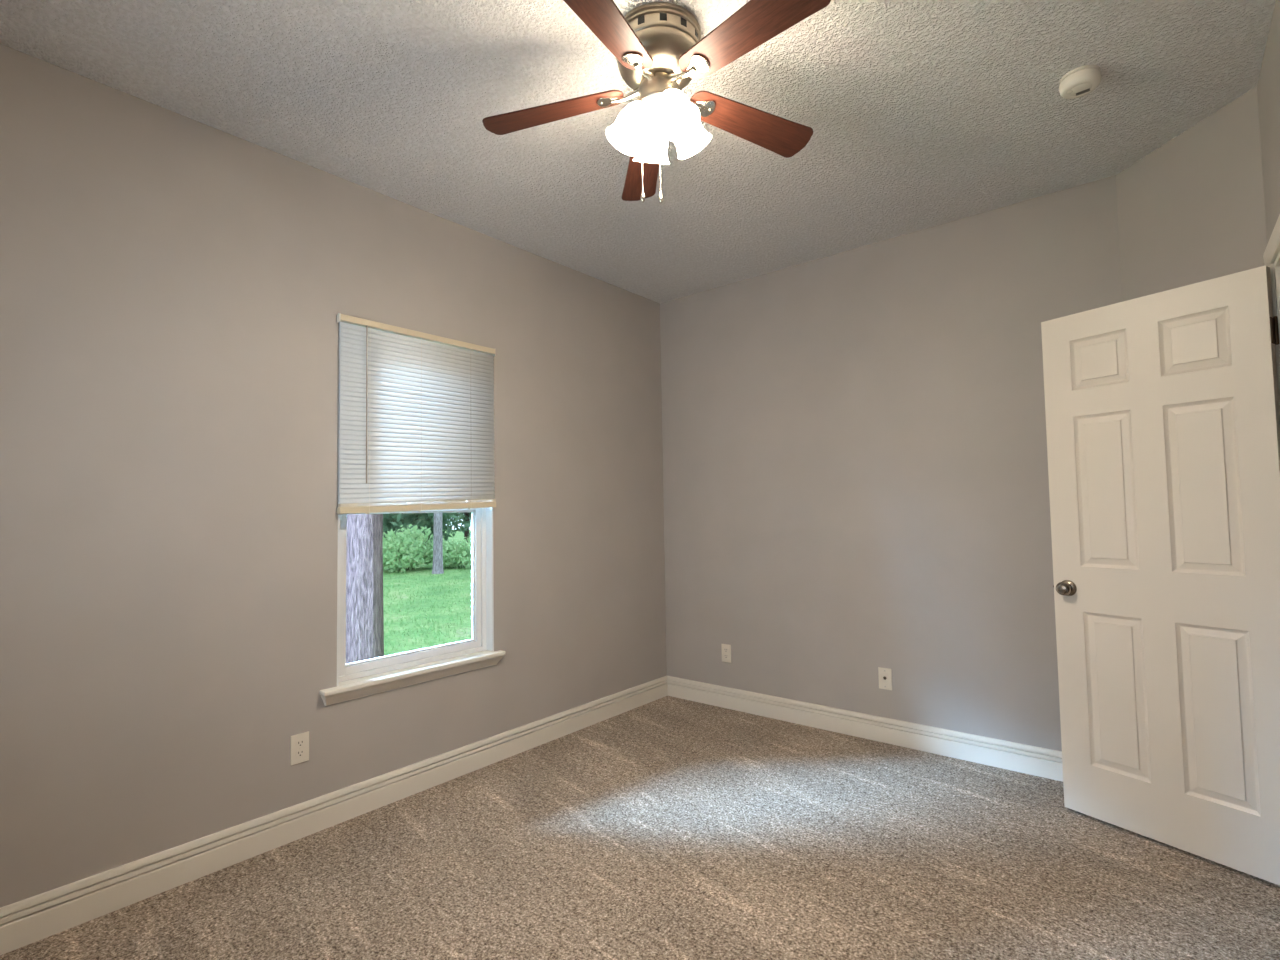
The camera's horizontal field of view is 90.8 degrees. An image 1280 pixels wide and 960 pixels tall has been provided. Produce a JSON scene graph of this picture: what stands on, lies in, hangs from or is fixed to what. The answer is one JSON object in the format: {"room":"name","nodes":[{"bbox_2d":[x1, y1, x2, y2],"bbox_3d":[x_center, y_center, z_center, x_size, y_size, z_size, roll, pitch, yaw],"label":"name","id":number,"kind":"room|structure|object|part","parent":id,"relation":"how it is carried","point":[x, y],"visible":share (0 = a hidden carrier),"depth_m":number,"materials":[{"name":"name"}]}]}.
{"room":"empty bedroom","nodes":[
{"label":"empty bedroom","id":0,"kind":"room"},
{"bbox_2d":[0,43,666,907],"bbox_3d":[-1.173,0.061,2.913,0.140,2.736,4.300,-3,-4,40],"label":"wall","id":1,"kind":"structure","parent":0,"point":[174,286],"depth_m":2.35,"materials":[{"name":"beige paint"}]},
{"bbox_2d":[290,731,308,765],"bbox_3d":[-1.353,1.068,2.510,0.008,0.114,0.070,-3,-4,40],"label":"power outlet","id":2,"kind":"object","parent":1,"relation":"attached to","point":[299,746],"visible":1,"depth_m":2.51,"materials":[{"name":"beige plastic"}]},
{"bbox_2d":[296,749,304,757],"bbox_3d":[-1.353,1.087,2.509,0.008,0.027,0.034,-3,-4,40],"label":"socket","id":3,"kind":"object","parent":2,"relation":"attached to","point":[300,753],"depth_m":2.51,"materials":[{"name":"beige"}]},
{"bbox_2d":[296,739,304,747],"bbox_3d":[-1.353,1.048,2.511,0.008,0.027,0.034,-3,-4,40],"label":"socket","id":4,"kind":"object","parent":2,"relation":"attached to","point":[300,743],"depth_m":2.51,"materials":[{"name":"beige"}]},
{"bbox_2d":[0,676,667,954],"bbox_3d":[-1.091,1.359,2.799,0.017,0.130,4.020,-3,-4,40],"label":"baseboard","id":5,"kind":"structure","parent":1,"relation":"attached to","point":[35,918],"depth_m":2.40,"materials":[{"name":"beige paint"}]},
{"bbox_2d":[320,322,505,705],"bbox_3d":[-1.067,0.132,2.997,0.187,1.623,0.915,-3,-4,40],"label":"window","id":6,"kind":"structure","parent":1,"relation":"in","point":[482,641],"depth_m":2.99,"materials":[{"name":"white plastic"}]},
{"bbox_3d":[-1.076,0.484,3.012,0.034,0.739,0.735,-3,-4,40],"label":"sash","id":7,"kind":"part","parent":6,"relation":"part of","materials":[{"name":"white plastic"}]},
{"bbox_2d":[337,313,495,513],"bbox_3d":[-1.016,-0.272,2.983,0.040,0.859,0.815,-3,-4,40],"label":"window blind","id":8,"kind":"object","parent":6,"relation":"attached to","point":[417,413],"visible":1,"depth_m":2.93,"materials":[{"name":"white plastic"}]},
{"bbox_3d":[-1.011,0.121,2.966,0.026,0.067,0.808,-3,-4,40],"label":"rail","id":9,"kind":"part","parent":8,"relation":"part of","materials":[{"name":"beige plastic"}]},
{"bbox_3d":[-1.027,-0.257,2.973,0.030,0.828,0.536,-3,-4,40],"label":"ladder cord","id":10,"kind":"part","parent":8,"relation":"part of","materials":[{"name":"beige plastic"}]},
{"bbox_2d":[0,0,1275,302],"bbox_3d":[0.642,-1.456,1.757,4.540,0.120,4.760,-3,-4,40],"label":"ceiling","id":11,"kind":"structure","parent":0,"point":[921,114],"depth_m":2.25,"materials":[{"name":"paint"}]},
{"bbox_2d":[482,0,830,202],"bbox_3d":[0.069,-1.122,1.915,1.090,0.513,1.096,-3,-4,40],"label":"ceiling fan","id":12,"kind":"object","parent":11,"relation":"hanging from","point":[658,49],"visible":1,"depth_m":1.89,"materials":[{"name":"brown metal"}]},
{"bbox_3d":[-0.277,-1.174,2.014,0.464,0.006,0.139,-7,8,11],"label":"blade","id":13,"kind":"part","parent":12,"relation":"part of","materials":[{"name":"brown wood"}]},
{"bbox_3d":[-0.097,-1.200,1.640,0.139,0.006,0.464,12,6,26],"label":"blade","id":14,"kind":"part","parent":12,"relation":"part of","materials":[{"name":"brown wood"}]},
{"bbox_3d":[-0.026,-1.098,1.936,0.068,0.101,0.067,-3,-4,40],"label":"light bulb","id":15,"kind":"part","parent":12,"relation":"part of","materials":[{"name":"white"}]},
{"bbox_3d":[-0.041,-1.083,1.935,0.128,0.150,0.126,-3,-4,40],"label":"lamp shade","id":16,"kind":"part","parent":12,"relation":"part of","materials":[{"name":"white glass"}]},
{"bbox_3d":[0.017,-1.158,2.284,0.139,0.006,0.464,-13,-9,-9],"label":"blade","id":17,"kind":"part","parent":12,"relation":"part of","materials":[{"name":"brown wood"}]},
{"bbox_3d":[0.007,-1.035,1.964,0.004,0.276,0.006,-2,-3,25],"label":"pull chain","id":18,"kind":"part","parent":12,"relation":"part of","materials":[{"name":"silver metal"}]},
{"bbox_3d":[0.040,-1.079,2.041,0.130,0.150,0.125,-3,-4,40],"label":"lamp shade","id":19,"kind":"part","parent":12,"relation":"part of","materials":[{"name":"white glass"}]},
{"bbox_3d":[0.063,-1.040,1.997,0.005,0.265,0.003,1,-3,-31],"label":"pull chain","id":20,"kind":"part","parent":12,"relation":"part of","materials":[{"name":"silver metal"}]},
{"bbox_3d":[0.084,-1.164,1.902,0.054,0.058,0.052,-3,-4,40],"label":"lamp arm","id":21,"kind":"part","parent":12,"relation":"part of","materials":[{"name":"silver metal"}]},
{"bbox_3d":[0.101,-1.103,1.869,0.076,0.101,0.059,-3,-4,40],"label":"light bulb","id":22,"kind":"part","parent":12,"relation":"part of","materials":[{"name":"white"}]},
{"bbox_3d":[0.107,-1.089,1.853,0.134,0.150,0.117,-3,-4,40],"label":"lamp shade","id":23,"kind":"part","parent":12,"relation":"part of","materials":[{"name":"white glass"}]},
{"bbox_3d":[0.159,-1.085,1.965,0.124,0.150,0.130,-3,-4,40],"label":"lamp shade","id":24,"kind":"part","parent":12,"relation":"part of","materials":[{"name":"white glass"}]},
{"bbox_3d":[0.367,-1.183,2.097,0.464,0.006,0.139,5,-18,-26],"label":"blade","id":25,"kind":"part","parent":12,"relation":"part of","materials":[{"name":"brown wood"}]},
{"bbox_3d":[0.288,-1.207,1.690,0.139,0.006,0.464,18,-12,-40],"label":"blade","id":26,"kind":"part","parent":12,"relation":"part of","materials":[{"name":"brown wood"}]},
{"bbox_2d":[1059,65,1101,98],"bbox_3d":[1.514,-1.364,2.171,0.120,0.052,0.120,-3,-4,40],"label":"smoke detector","id":27,"kind":"object","parent":11,"relation":"attached to","point":[1081,81],"visible":1,"depth_m":2.14,"materials":[{"name":"beige plastic"}]},
{"bbox_3d":[1.514,-1.386,2.172,0.116,0.008,0.116,-3,-4,40],"label":"mounting plate","id":28,"kind":"part","parent":27,"relation":"part of","materials":[{"name":"beige plastic"}]},
{"bbox_2d":[0,696,1279,959],"bbox_3d":[0.690,1.396,1.617,4.540,0.120,4.760,-3,-4,40],"label":"floor","id":29,"kind":"structure","parent":0,"point":[667,827],"depth_m":2.21,"materials":[{"name":"carpet"}]},
{"bbox_2d":[660,175,1122,750],"bbox_3d":[1.228,0.056,3.623,2.650,2.736,0.140,-3,-4,40],"label":"wall","id":30,"kind":"structure","parent":0,"point":[856,478],"depth_m":3.44,"materials":[{"name":"beige paint"}]},
{"bbox_2d":[721,644,730,662],"bbox_3d":[0.554,1.112,4.050,0.070,0.114,0.008,-3,-4,40],"label":"power outlet","id":31,"kind":"object","parent":30,"relation":"attached to","point":[726,649],"visible":1,"depth_m":4.05,"materials":[{"name":"beige plastic"}]},
{"bbox_2d":[667,676,1062,781],"bbox_3d":[1.177,1.356,3.518,2.590,0.130,0.017,-3,-4,40],"label":"baseboard","id":32,"kind":"structure","parent":30,"relation":"attached to","point":[1027,759],"depth_m":3.40,"materials":[{"name":"beige paint"}]},
{"bbox_2d":[878,667,891,689],"bbox_3d":[1.323,1.074,3.408,0.070,0.114,0.016,-3,-4,40],"label":"cable jack","id":33,"kind":"object","parent":30,"relation":"attached to","point":[885,674],"visible":1,"depth_m":3.41,"materials":[{"name":"beige plastic"}]},
{"bbox_2d":[1116,86,1266,300],"bbox_3d":[2.254,-0.018,2.474,0.141,2.736,0.708,-1,-3,-5],"label":"wall","id":34,"kind":"structure","parent":0,"point":[1191,210],"depth_m":2.46,"materials":[{"name":"beige paint"}]},
{"bbox_2d":[1257,0,1279,350],"bbox_3d":[1.063,-0.085,0.696,0.120,2.736,3.739,-3,-4,40],"label":"wall","id":35,"kind":"structure","parent":0,"point":[1268,85],"depth_m":2.03,"materials":[{"name":"beige paint"}]},
{"bbox_2d":[1041,265,1279,884],"bbox_3d":[1.933,0.320,2.362,0.135,2.032,0.732,1,-3,-30],"label":"door","id":36,"kind":"structure","parent":35,"relation":"in","point":[1162,408],"depth_m":2.31,"materials":[{"name":"beige paint"}]},
{"bbox_3d":[1.748,0.446,2.595,0.050,0.066,0.066,1,-3,-30],"label":"knob","id":37,"kind":"part","parent":36,"relation":"part of","materials":[{"name":"grey metal"}]},
{"bbox_2d":[1263,214,1279,414],"bbox_3d":[1.892,0.263,1.780,0.018,2.120,0.883,-3,-4,40],"label":"trim","id":38,"kind":"structure","parent":35,"relation":"attached to","point":[1272,249],"depth_m":2.10,"materials":[{"name":"beige paint"}]},
{"bbox_2d":[1274,251,1279,347],"bbox_3d":[1.946,0.290,1.735,0.120,2.060,0.754,-3,-4,40],"label":"trim","id":39,"kind":"structure","parent":35,"relation":"attached to","point":[1277,261],"depth_m":2.09,"materials":[{"name":"beige paint"}]},
{"label":"outside","id":40,"kind":"structure","parent":0,"visible":0},
{"bbox_2d":[383,529,471,655],"bbox_3d":[-20.485,3.218,26.657,60.000,0.059,60.000,-3,-4,40],"label":"lawn","id":41,"kind":"structure","parent":40,"point":[459,536],"depth_m":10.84,"materials":[{"name":"green plant"}]},
{"bbox_2d":[346,514,383,663],"bbox_3d":[-2.427,-2.521,5.556,3.428,8.893,3.318,-3,-4,40],"label":"pine tree","id":42,"kind":"object","parent":41,"relation":"on","point":[364,554],"visible":0.19,"depth_m":5.24,"materials":[{"name":"grey plant"}]},
{"bbox_2d":[383,513,431,543],"bbox_3d":[-8.521,-0.213,21.914,2.955,6.211,2.767,1,-3,-33],"label":"tree","id":43,"kind":"object","parent":41,"relation":"on","point":[393,521],"visible":0.11,"depth_m":21.25,"materials":[{"name":"green plant"}]},
{"bbox_2d":[383,524,432,571],"bbox_3d":[-6.713,1.923,17.825,2.419,1.353,2.089,-3,-4,40],"label":"bush","id":44,"kind":"object","parent":41,"relation":"on","point":[411,551],"visible":0.9,"depth_m":17.46,"materials":[{"name":"green plant"}]},
{"bbox_2d":[411,513,446,544],"bbox_3d":[-8.991,-0.024,25.703,2.638,6.203,2.660,-3,-4,40],"label":"tree","id":45,"kind":"object","parent":41,"relation":"on","point":[425,518],"visible":0.04,"depth_m":25.17,"materials":[{"name":"green plant"}]},
{"bbox_2d":[432,513,443,573],"bbox_3d":[-5.444,-2.579,17.171,4.074,10.249,3.923,-3,-4,40],"label":"pine tree","id":46,"kind":"object","parent":41,"relation":"on","point":[437,533],"visible":0.02,"depth_m":16.83,"materials":[{"name":"grey plant"}]},
{"bbox_2d":[427,513,464,542],"bbox_3d":[-9.226,0.142,29.005,3.148,6.203,3.009,-3,-4,40],"label":"tree","id":47,"kind":"object","parent":41,"relation":"on","point":[445,537],"visible":0.02,"depth_m":29.09,"materials":[{"name":"green plant"}]},
{"bbox_2d":[427,537,470,567],"bbox_3d":[-5.549,2.119,18.718,2.355,1.012,2.023,-3,-4,40],"label":"bush","id":48,"kind":"object","parent":41,"relation":"on","point":[449,562],"visible":0.48,"depth_m":18.07,"materials":[{"name":"green plant"}]},
{"bbox_2d":[428,500,470,541],"bbox_3d":[-6.119,-0.273,22.046,2.901,6.247,3.094,-3,-4,40],"label":"tree","id":49,"kind":"object","parent":41,"relation":"on","point":[466,522],"visible":0.04,"depth_m":21.40,"materials":[{"name":"green plant"}]},
{"bbox_2d":[444,543,470,567],"bbox_3d":[-4.854,2.166,18.446,2.256,0.872,1.880,-3,-4,40],"label":"bush","id":50,"kind":"object","parent":41,"relation":"on","point":[465,560],"visible":0.27,"depth_m":17.84,"materials":[{"name":"green plant"}]}
]}

